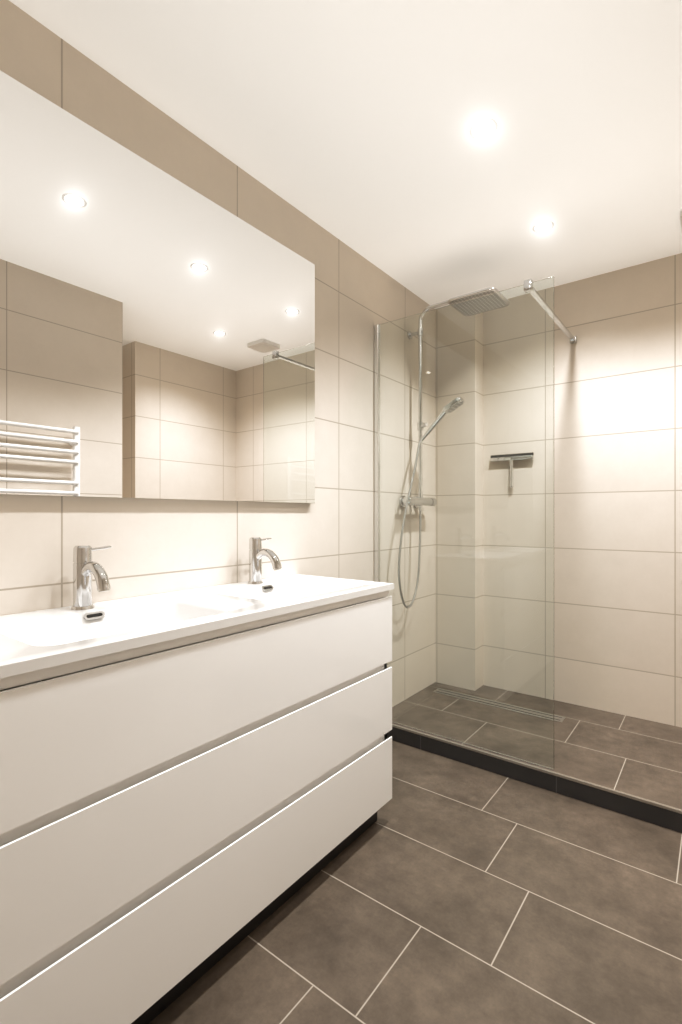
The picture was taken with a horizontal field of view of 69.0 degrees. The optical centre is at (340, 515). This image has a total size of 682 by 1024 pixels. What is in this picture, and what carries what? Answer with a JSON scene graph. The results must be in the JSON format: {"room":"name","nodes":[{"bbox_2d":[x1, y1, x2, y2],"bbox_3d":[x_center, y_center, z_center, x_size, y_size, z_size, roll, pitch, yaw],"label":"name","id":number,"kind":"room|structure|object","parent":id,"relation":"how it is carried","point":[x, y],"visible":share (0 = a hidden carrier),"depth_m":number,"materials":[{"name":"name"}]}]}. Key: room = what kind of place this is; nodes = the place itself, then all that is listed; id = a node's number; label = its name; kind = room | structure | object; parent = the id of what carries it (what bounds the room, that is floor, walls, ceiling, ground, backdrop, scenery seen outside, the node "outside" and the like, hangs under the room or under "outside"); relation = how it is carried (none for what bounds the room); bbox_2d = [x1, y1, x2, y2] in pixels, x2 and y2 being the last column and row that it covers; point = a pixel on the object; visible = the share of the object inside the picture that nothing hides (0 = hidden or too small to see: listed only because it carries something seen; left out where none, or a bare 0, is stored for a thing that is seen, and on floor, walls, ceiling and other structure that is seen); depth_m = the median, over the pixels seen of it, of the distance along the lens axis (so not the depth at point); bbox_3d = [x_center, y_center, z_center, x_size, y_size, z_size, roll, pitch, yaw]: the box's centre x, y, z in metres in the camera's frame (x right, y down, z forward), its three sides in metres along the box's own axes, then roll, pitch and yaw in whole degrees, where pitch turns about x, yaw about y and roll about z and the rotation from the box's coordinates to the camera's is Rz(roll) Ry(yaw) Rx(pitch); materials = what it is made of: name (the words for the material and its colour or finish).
{"room":"bathroom","nodes":[
{"label":"bathroom","id":0,"kind":"room"},
{"bbox_2d":[0,0,432,615],"bbox_3d":[-0.429,-0.082,1.799,0.100,2.354,3.639,0,0,37],"label":"wall","id":1,"kind":"structure","parent":0,"point":[162,546],"depth_m":1.70,"materials":[{"name":"tile"}]},
{"bbox_2d":[0,70,314,502],"bbox_3d":[-0.543,-0.552,1.544,0.024,1.005,1.395,0,0,37],"label":"mirror","id":2,"kind":"object","parent":1,"relation":"attached to","point":[157,332],"visible":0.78,"depth_m":1.45,"materials":[{"name":"silver mirror"}]},
{"bbox_2d":[422,287,497,312],"bbox_3d":[0.569,-0.326,2.584,0.528,1.637,0.392,0,0,37],"label":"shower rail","id":3,"kind":"object","parent":1,"relation":"attached to","point":[471,295],"visible":0.17,"depth_m":2.47,"materials":[{"name":"silver metal"}]},
{"bbox_2d":[9,0,681,308],"bbox_3d":[0.545,-1.309,1.056,2.550,0.100,3.639,0,0,37],"label":"ceiling","id":4,"kind":"structure","parent":0,"point":[349,123],"depth_m":1.55,"materials":[{"name":"white paint"}]},
{"bbox_2d":[469,118,497,139],"bbox_3d":[0.463,-1.257,1.616,0.089,0.004,0.089,0,0,37],"label":"recessed light","id":5,"kind":"object","parent":4,"relation":"in","point":[483,128],"visible":1,"depth_m":1.61,"materials":[{"name":"white plastic"}]},
{"bbox_2d":[532,221,553,232],"bbox_3d":[0.882,-1.257,2.165,0.089,0.004,0.089,0,0,37],"label":"recessed light","id":6,"kind":"object","parent":4,"relation":"in","point":[542,226],"visible":1,"depth_m":2.16,"materials":[{"name":"white plastic"}]},
{"bbox_2d":[680,210,681,229],"bbox_3d":[1.520,-1.244,2.061,0.180,0.029,0.180,0,0,37],"label":"fan","id":7,"kind":"object","parent":4,"relation":"attached to","point":[681,218],"visible":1,"depth_m":2.06,"materials":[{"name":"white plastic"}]},
{"bbox_2d":[149,740,681,1023],"bbox_3d":[0.545,1.145,1.056,2.550,0.100,3.639,0,0,37],"label":"floor","id":8,"kind":"structure","parent":0,"point":[442,890],"depth_m":1.33,"materials":[{"name":"tile"}]},
{"bbox_2d":[0,574,393,1023],"bbox_3d":[-0.394,0.669,1.380,0.460,0.852,1.321,0,0,37],"label":"bathroom vanity","id":9,"kind":"object","parent":8,"relation":"on","point":[195,784],"visible":1,"depth_m":1.09,"materials":[{"name":"white"}]},
{"bbox_2d":[71,545,111,609],"bbox_3d":[-0.620,0.161,1.283,0.152,0.163,0.101,0,0,37],"label":"faucet","id":10,"kind":"object","parent":9,"relation":"on","point":[85,567],"visible":1,"depth_m":1.27,"materials":[{"name":"silver metal"}]},
{"bbox_2d":[248,537,281,583],"bbox_3d":[-0.253,0.161,1.764,0.152,0.163,0.101,0,0,37],"label":"faucet","id":11,"kind":"object","parent":9,"relation":"on","point":[257,553],"visible":1,"depth_m":1.75,"materials":[{"name":"silver metal"}]},
{"bbox_2d":[387,700,681,832],"bbox_3d":[1.212,1.057,2.193,2.030,0.076,0.820,0,0,37],"label":"shower","id":12,"kind":"object","parent":8,"relation":"on","point":[630,766],"visible":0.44,"depth_m":2.08,"materials":[{"name":"tile"}]},
{"bbox_2d":[374,276,576,769],"bbox_3d":[0.749,0.026,2.554,0.852,1.986,0.805,0,0,37],"label":"screen","id":13,"kind":"object","parent":12,"relation":"on","point":[464,477],"visible":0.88,"depth_m":2.19,"materials":[{"name":"clear glass"}]},
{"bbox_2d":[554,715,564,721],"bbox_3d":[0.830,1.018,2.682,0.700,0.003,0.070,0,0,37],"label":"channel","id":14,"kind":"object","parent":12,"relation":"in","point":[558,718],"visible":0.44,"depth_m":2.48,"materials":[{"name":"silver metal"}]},
{"bbox_2d":[554,253,681,726],"bbox_3d":[1.619,-0.082,2.462,2.550,2.354,0.100,0,0,37],"label":"wall","id":15,"kind":"structure","parent":0,"point":[618,507],"depth_m":2.54,"materials":[{"name":"tile"}]}
]}

